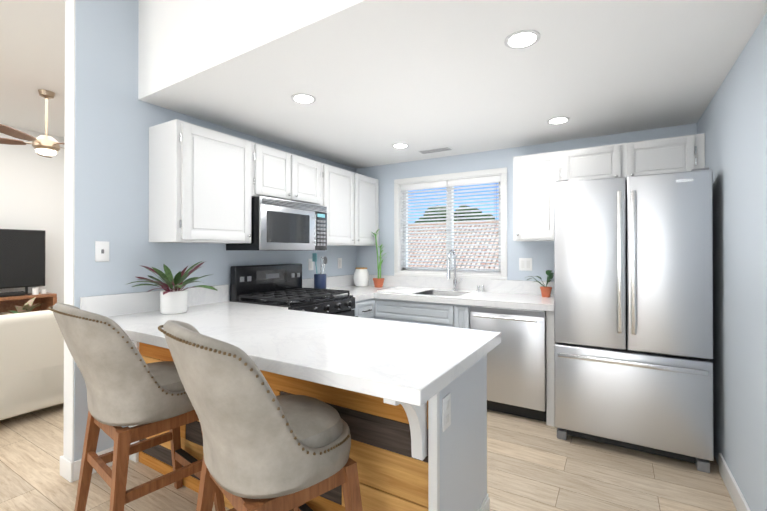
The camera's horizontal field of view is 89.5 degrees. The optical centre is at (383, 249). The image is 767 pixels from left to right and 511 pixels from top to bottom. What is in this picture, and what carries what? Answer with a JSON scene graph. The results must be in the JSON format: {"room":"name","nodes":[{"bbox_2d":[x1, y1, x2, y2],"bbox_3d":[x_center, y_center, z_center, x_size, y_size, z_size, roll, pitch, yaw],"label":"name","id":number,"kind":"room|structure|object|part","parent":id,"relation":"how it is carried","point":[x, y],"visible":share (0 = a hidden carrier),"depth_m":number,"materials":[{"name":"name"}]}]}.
{"room":"kitchen","nodes":[
{"label":"kitchen","id":0,"kind":"room"},
{"bbox_2d":[0,126,64,303],"bbox_3d":[-6.052,-0.189,3.864,0.120,3.000,7.360,0,0,31],"label":"wall","id":1,"kind":"structure","parent":0,"point":[31,189],"depth_m":5.55,"materials":[{"name":"white paint"}]},
{"bbox_2d":[0,0,64,137],"bbox_3d":[-2.814,-1.748,1.804,7.960,0.100,7.560,0,0,31],"label":"ceiling","id":2,"kind":"structure","parent":0,"point":[32,47],"depth_m":3.52,"materials":[{"name":"white paint"}]},
{"bbox_2d":[0,89,64,157],"bbox_3d":[-3.595,-1.347,4.199,1.320,0.680,1.279,0,0,31],"label":"ceiling fan","id":3,"kind":"object","parent":2,"relation":"hanging from","point":[46,145],"visible":0.98,"depth_m":4.08,"materials":[{"name":"brown wood"}]},
{"bbox_2d":[63,0,355,461],"bbox_3d":[-1.085,-0.241,3.394,0.125,3.100,2.760,0,0,31],"label":"wall","id":4,"kind":"structure","parent":0,"point":[110,118],"depth_m":2.34,"materials":[{"name":"blue paint"}]},
{"bbox_2d":[60,455,66,476],"bbox_3d":[-1.148,1.254,3.417,0.014,0.110,2.774,0,0,31],"label":"baseboard","id":5,"kind":"structure","parent":4,"relation":"attached to","point":[62,459],"depth_m":2.21,"materials":[{"name":"white"}]},
{"bbox_2d":[65,446,113,482],"bbox_3d":[-1.677,1.249,2.298,0.044,0.110,0.309,0,0,31],"label":"baseboard","id":6,"kind":"structure","parent":4,"relation":"attached to","point":[69,471],"depth_m":2.18,"materials":[{"name":"white"}]},
{"bbox_2d":[95,241,108,261],"bbox_3d":[-1.666,0.014,2.295,0.011,0.120,0.074,0,0,31],"label":"light switch","id":7,"kind":"object","parent":4,"relation":"attached to","point":[102,252],"depth_m":2.29,"materials":[{"name":"white plastic"}]},
{"bbox_2d":[149,119,256,243],"bbox_3d":[-1.244,-0.419,2.685,0.329,0.750,0.570,0,0,31],"label":"upper cabinet","id":8,"kind":"object","parent":4,"relation":"attached to","point":[206,185],"depth_m":2.50,"materials":[{"name":"white wood"}]},
{"bbox_2d":[257,143,324,205],"bbox_3d":[-0.896,-0.592,3.264,0.329,0.400,0.780,0,0,31],"label":"upper cabinet","id":9,"kind":"object","parent":4,"relation":"attached to","point":[283,175],"depth_m":3.16,"materials":[{"name":"white wood"}]},
{"bbox_2d":[226,196,326,250],"bbox_3d":[-0.852,-0.187,3.236,0.432,0.396,0.754,0,0,31],"label":"microwave","id":10,"kind":"object","parent":9,"relation":"attached to","point":[281,224],"visible":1,"depth_m":3.03,"materials":[{"name":"silver metal"}]},
{"bbox_2d":[308,259,313,269],"bbox_3d":[-0.723,0.154,3.863,0.007,0.115,0.072,0,0,31],"label":"outlet","id":11,"kind":"object","parent":4,"relation":"attached to","point":[310,263],"depth_m":3.85,"materials":[{"name":"white plastic"}]},
{"bbox_2d":[338,258,341,268],"bbox_3d":[-0.481,0.156,4.266,0.007,0.115,0.072,0,0,31],"label":"outlet","id":12,"kind":"object","parent":4,"relation":"attached to","point":[339,259],"depth_m":4.26,"materials":[{"name":"white plastic"}]},
{"bbox_2d":[325,164,378,245],"bbox_3d":[-0.437,-0.413,4.026,0.329,0.750,1.000,0,0,31],"label":"upper cabinet","id":13,"kind":"object","parent":4,"relation":"attached to","point":[351,198],"depth_m":3.90,"materials":[{"name":"white wood"}]},
{"bbox_2d":[0,403,736,510],"bbox_3d":[-1.994,1.349,1.331,9.840,0.100,7.620,0,0,31],"label":"floor","id":14,"kind":"structure","parent":0,"point":[534,465],"depth_m":2.21,"materials":[{"name":"brown wood"}]},
{"bbox_2d":[4,297,44,313],"bbox_3d":[-4.060,0.936,4.366,0.420,0.754,0.432,0,0,31],"label":"floor plant","id":15,"kind":"object","parent":14,"relation":"on","point":[28,306],"visible":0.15,"depth_m":4.32,"materials":[{"name":"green plant"}]},
{"bbox_2d":[0,292,56,314],"bbox_3d":[-5.189,0.965,4.710,0.440,0.700,1.810,0,0,31],"label":"tv console","id":16,"kind":"object","parent":14,"relation":"on","point":[8,304],"visible":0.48,"depth_m":5.32,"materials":[{"name":"brown wood"}]},
{"bbox_2d":[0,291,24,296],"bbox_3d":[-5.037,0.587,4.790,0.080,0.054,0.900,0,0,31],"label":"soundbar","id":17,"kind":"object","parent":16,"relation":"on","point":[16,293],"visible":1,"depth_m":5.04,"materials":[{"name":"black plastic"}]},
{"bbox_2d":[0,229,45,294],"bbox_3d":[-5.102,0.175,4.819,0.220,0.879,1.420,0,0,31],"label":"screen","id":18,"kind":"object","parent":16,"relation":"on","point":[22,258],"visible":0.98,"depth_m":5.22,"materials":[{"name":"black plastic"}]},
{"bbox_2d":[32,288,45,294],"bbox_3d":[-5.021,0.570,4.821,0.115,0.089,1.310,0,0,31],"label":"candle","id":19,"kind":"object","parent":16,"relation":"on","point":[35,291],"visible":1,"depth_m":5.25,"materials":[{"name":"white wax"}]},
{"bbox_2d":[0,310,63,419],"bbox_3d":[-3.196,0.879,2.980,0.980,0.856,2.300,0,0,31],"label":"sofa","id":20,"kind":"object","parent":14,"relation":"on","point":[31,361],"visible":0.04,"depth_m":2.92,"materials":[{"name":"beige fabric"}]},
{"bbox_2d":[48,303,224,510],"bbox_3d":[-1.119,0.762,1.754,0.533,1.079,0.598,0,0,39],"label":"stool","id":21,"kind":"object","parent":14,"relation":"on","point":[126,385],"visible":0.81,"depth_m":1.57,"materials":[{"name":"fabric"}]},
{"bbox_3d":[-1.145,0.436,1.724,0.533,0.397,0.517,0,0,39],"label":"trim","id":22,"kind":"part","parent":21,"relation":"part of","materials":[{"name":"brown metal"}]},
{"bbox_3d":[-1.082,0.633,1.800,0.414,0.148,0.406,0,0,39],"label":"seat","id":23,"kind":"part","parent":21,"relation":"part of","materials":[{"name":"fabric"}]},
{"bbox_2d":[158,320,362,510],"bbox_3d":[-0.408,0.760,1.305,0.599,1.079,0.533,0,0,-42],"label":"stool","id":24,"kind":"object","parent":14,"relation":"on","point":[265,448],"visible":1,"depth_m":1.11,"materials":[{"name":"fabric"}]},
{"bbox_3d":[-0.439,0.434,1.279,0.517,0.397,0.533,0,0,-42],"label":"trim","id":25,"kind":"part","parent":24,"relation":"part of","materials":[{"name":"brown metal"}]},
{"bbox_3d":[-0.364,0.631,1.345,0.406,0.148,0.414,0,0,-42],"label":"seat","id":26,"kind":"part","parent":24,"relation":"part of","materials":[{"name":"fabric"}]},
{"bbox_2d":[230,263,357,316],"bbox_3d":[-0.697,0.720,3.156,0.730,1.175,0.748,0,0,31],"label":"range","id":27,"kind":"object","parent":14,"relation":"on","point":[279,285],"visible":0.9,"depth_m":3.12,"materials":[{"name":"black metal"}]},
{"bbox_2d":[129,340,489,510],"bbox_3d":[-0.597,0.879,2.050,2.087,0.848,0.839,0,0,31],"label":"base cabinet","id":28,"kind":"object","parent":14,"relation":"on","point":[430,454],"visible":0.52,"depth_m":1.52,"materials":[{"name":"grey"}]},
{"bbox_2d":[80,285,500,405],"bbox_3d":[-0.560,0.363,2.064,2.137,0.180,0.968,0,0,31],"label":"countertop","id":29,"kind":"structure","parent":28,"relation":"on","point":[416,364],"depth_m":1.72,"materials":[{"name":"stone"}]},
{"bbox_2d":[125,261,217,313],"bbox_3d":[-1.289,0.240,2.424,0.465,0.326,0.534,0,0,31],"label":"plant","id":30,"kind":"object","parent":29,"relation":"on","point":[174,300],"visible":1,"depth_m":2.41,"materials":[{"name":"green plant"}]},
{"bbox_2d":[352,298,379,318],"bbox_3d":[-0.436,0.886,3.673,0.687,0.848,0.365,0,0,31],"label":"base cabinet","id":31,"kind":"object","parent":14,"relation":"on","point":[368,308],"depth_m":3.56,"materials":[{"name":"grey wood"}]},
{"bbox_2d":[302,274,553,311],"bbox_3d":[0.380,0.375,3.540,2.225,0.170,0.987,0,0,31],"label":"countertop","id":32,"kind":"structure","parent":31,"relation":"on","point":[519,294],"depth_m":3.61,"materials":[{"name":"stone"}]},
{"bbox_2d":[312,253,326,288],"bbox_3d":[-0.602,0.225,3.725,0.138,0.370,0.120,0,0,31],"label":"utensil crock","id":33,"kind":"object","parent":32,"relation":"on","point":[319,281],"visible":0.85,"depth_m":3.68,"materials":[{"name":"blue ceramic"}]},
{"bbox_2d":[353,267,368,286],"bbox_3d":[-0.247,0.310,4.322,0.180,0.205,0.180,0,0,31],"label":"jar","id":34,"kind":"object","parent":32,"relation":"on","point":[361,277],"visible":1,"depth_m":4.26,"materials":[{"name":"white ceramic"}]},
{"bbox_2d":[372,229,388,287],"bbox_3d":[-0.006,0.093,4.198,0.202,0.636,0.193,0,0,31],"label":"bamboo plant","id":35,"kind":"object","parent":32,"relation":"on","point":[378,282],"visible":0.98,"depth_m":4.18,"materials":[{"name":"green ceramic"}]},
{"bbox_2d":[377,287,433,293],"bbox_3d":[0.222,0.404,3.812,0.400,0.012,0.450,0,0,31],"label":"cutting board","id":36,"kind":"object","parent":32,"relation":"on","point":[409,290],"visible":0.98,"depth_m":3.72,"materials":[{"name":"white plastic"}]},
{"bbox_2d":[447,250,462,290],"bbox_3d":[0.688,0.206,3.742,0.107,0.407,0.216,0,0,31],"label":"faucet","id":37,"kind":"object","parent":32,"relation":"on","point":[455,282],"visible":1,"depth_m":3.80,"materials":[{"name":"silver metal"}]},
{"bbox_2d":[477,285,483,291],"bbox_3d":[0.926,0.374,3.692,0.062,0.071,0.022,0,0,31],"label":"accessories","id":38,"kind":"object","parent":32,"relation":"on","point":[478,288],"visible":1,"depth_m":3.69,"materials":[{"name":"white ceramic"}]},
{"bbox_2d":[525,270,553,296],"bbox_3d":[1.357,0.295,3.356,0.247,0.225,0.241,0,0,31],"label":"plant","id":39,"kind":"object","parent":32,"relation":"on","point":[546,291],"visible":0.98,"depth_m":3.30,"materials":[{"name":"green plant"}]},
{"bbox_2d":[470,306,545,421],"bbox_3d":[1.095,0.885,3.248,0.572,0.846,0.671,0,0,31],"label":"dishwasher","id":40,"kind":"object","parent":14,"relation":"on","point":[516,371],"visible":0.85,"depth_m":2.97,"materials":[{"name":"silver metal"}]},
{"bbox_2d":[464,305,555,426],"bbox_3d":[1.142,0.885,3.286,0.661,0.848,0.630,0,0,31],"label":"base cabinet","id":41,"kind":"object","parent":14,"relation":"on","point":[550,342],"depth_m":2.87,"materials":[{"name":"grey wood"}]},
{"bbox_2d":[554,168,713,472],"bbox_3d":[1.728,0.417,2.765,0.840,1.778,0.890,0,0,31],"label":"fridge","id":42,"kind":"object","parent":14,"relation":"on","point":[633,309],"visible":1,"depth_m":2.39,"materials":[{"name":"silver metal"}]},
{"bbox_2d":[138,0,766,168],"bbox_3d":[0.406,-1.374,2.711,3.140,0.840,2.680,0,0,31],"label":"ceiling soffit","id":43,"kind":"structure","parent":0,"point":[377,79],"depth_m":2.13,"materials":[{"name":"white paint"}]},
{"bbox_2d":[291,93,315,103],"bbox_3d":[-0.506,-0.952,2.453,0.155,0.006,0.155,0,0,-14],"label":"recessed light","id":44,"kind":"object","parent":43,"relation":"attached to","point":[299,98],"depth_m":2.44,"materials":[{"name":"grey plastic"}]},
{"bbox_2d":[392,143,408,147],"bbox_3d":[0.154,-0.947,3.550,0.155,0.006,0.155,0,0,-14],"label":"recessed light","id":45,"kind":"object","parent":43,"relation":"attached to","point":[398,145],"depth_m":3.53,"materials":[{"name":"grey plastic"}]},
{"bbox_2d":[416,146,453,153],"bbox_3d":[0.494,-0.945,3.707,0.340,0.008,0.140,0,0,31],"label":"ceiling air vent","id":46,"kind":"object","parent":43,"relation":"attached to","point":[438,149],"visible":1,"depth_m":3.70,"materials":[{"name":"white metal"}]},
{"bbox_2d":[504,30,540,48],"bbox_3d":[0.633,-0.955,1.767,0.155,0.006,0.155,0,0,-14],"label":"recessed light","id":47,"kind":"object","parent":43,"relation":"attached to","point":[521,39],"depth_m":1.76,"materials":[{"name":"grey"}]},
{"bbox_2d":[547,117,569,123],"bbox_3d":[1.293,-0.950,2.864,0.155,0.006,0.155,0,0,-14],"label":"recessed light","id":48,"kind":"object","parent":43,"relation":"attached to","point":[557,120],"depth_m":2.85,"materials":[{"name":"grey"}]},
{"bbox_2d":[356,123,696,296],"bbox_3d":[1.010,0.171,3.823,3.260,2.280,0.140,0,0,31],"label":"wall","id":49,"kind":"structure","parent":0,"point":[540,254],"depth_m":3.69,"materials":[{"name":"blue paint"}]},
{"bbox_2d":[394,167,506,279],"bbox_3d":[0.677,-0.238,4.018,1.220,1.060,0.152,0,0,31],"label":"window","id":50,"kind":"structure","parent":49,"relation":"in","point":[398,231],"depth_m":4.02,"materials":[{"name":"white"}]},
{"bbox_2d":[401,175,500,274],"bbox_3d":[0.666,-0.228,4.000,1.088,0.954,0.064,0,0,31],"label":"window blinds","id":51,"kind":"object","parent":50,"relation":"attached to","point":[458,182],"visible":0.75,"depth_m":3.96,"materials":[{"name":"white plastic"}]},
{"bbox_2d":[519,258,531,270],"bbox_3d":[1.307,0.140,3.558,0.116,0.116,0.007,0,0,31],"label":"outlet","id":52,"kind":"object","parent":49,"relation":"attached to","point":[525,264],"depth_m":3.56,"materials":[{"name":"white plastic"}]},
{"bbox_2d":[513,151,560,241],"bbox_3d":[1.347,-0.431,3.341,0.375,0.720,0.337,0,0,31],"label":"upper cabinet","id":53,"kind":"object","parent":49,"relation":"attached to","point":[536,177],"depth_m":3.20,"materials":[{"name":"white wood"}]},
{"bbox_2d":[561,133,704,180],"bbox_3d":[1.894,-0.643,3.013,0.902,0.300,0.337,0,0,31],"label":"upper cabinet","id":54,"kind":"object","parent":49,"relation":"attached to","point":[680,153],"depth_m":2.85,"materials":[{"name":"white wood"}]},
{"bbox_2d":[697,12,766,510],"bbox_3d":[0.590,-0.257,-0.148,0.120,3.100,7.340,0,0,31],"label":"wall","id":55,"kind":"structure","parent":0,"point":[732,123],"depth_m":1.89,"materials":[{"name":"blue paint"}]},
{"bbox_2d":[718,453,750,510],"bbox_3d":[0.306,1.236,-0.497,0.014,0.110,6.460,0,0,31],"label":"baseboard","id":56,"kind":"structure","parent":55,"relation":"attached to","point":[737,497],"depth_m":2.01,"materials":[{"name":"white"}]},
{"label":"outside","id":57,"kind":"structure","parent":0,"visible":0},
{"bbox_2d":[408,225,498,269],"bbox_3d":[3.691,1.020,25.150,60.000,0.001,10.000,0,36,31],"label":"roof","id":58,"kind":"structure","parent":57,"point":[479,260],"depth_m":26.27,"materials":[{"name":"tile"}]},
{"bbox_2d":[408,221,498,225],"bbox_3d":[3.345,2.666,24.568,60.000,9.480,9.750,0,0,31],"label":"roof ridge","id":59,"kind":"object","parent":58,"relation":"on","point":[454,223],"visible":0.13,"depth_m":28.55,"materials":[{"name":"beige tile"}]},
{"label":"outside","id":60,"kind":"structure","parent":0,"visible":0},
{"bbox_2d":[414,205,494,222],"bbox_3d":[6.450,1.762,34.660,7.573,11.382,4.969,0,0,31],"label":"tree","id":61,"kind":"object","parent":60,"point":[454,216],"visible":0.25,"depth_m":33.27,"materials":[{"name":"green plant"}]}
]}

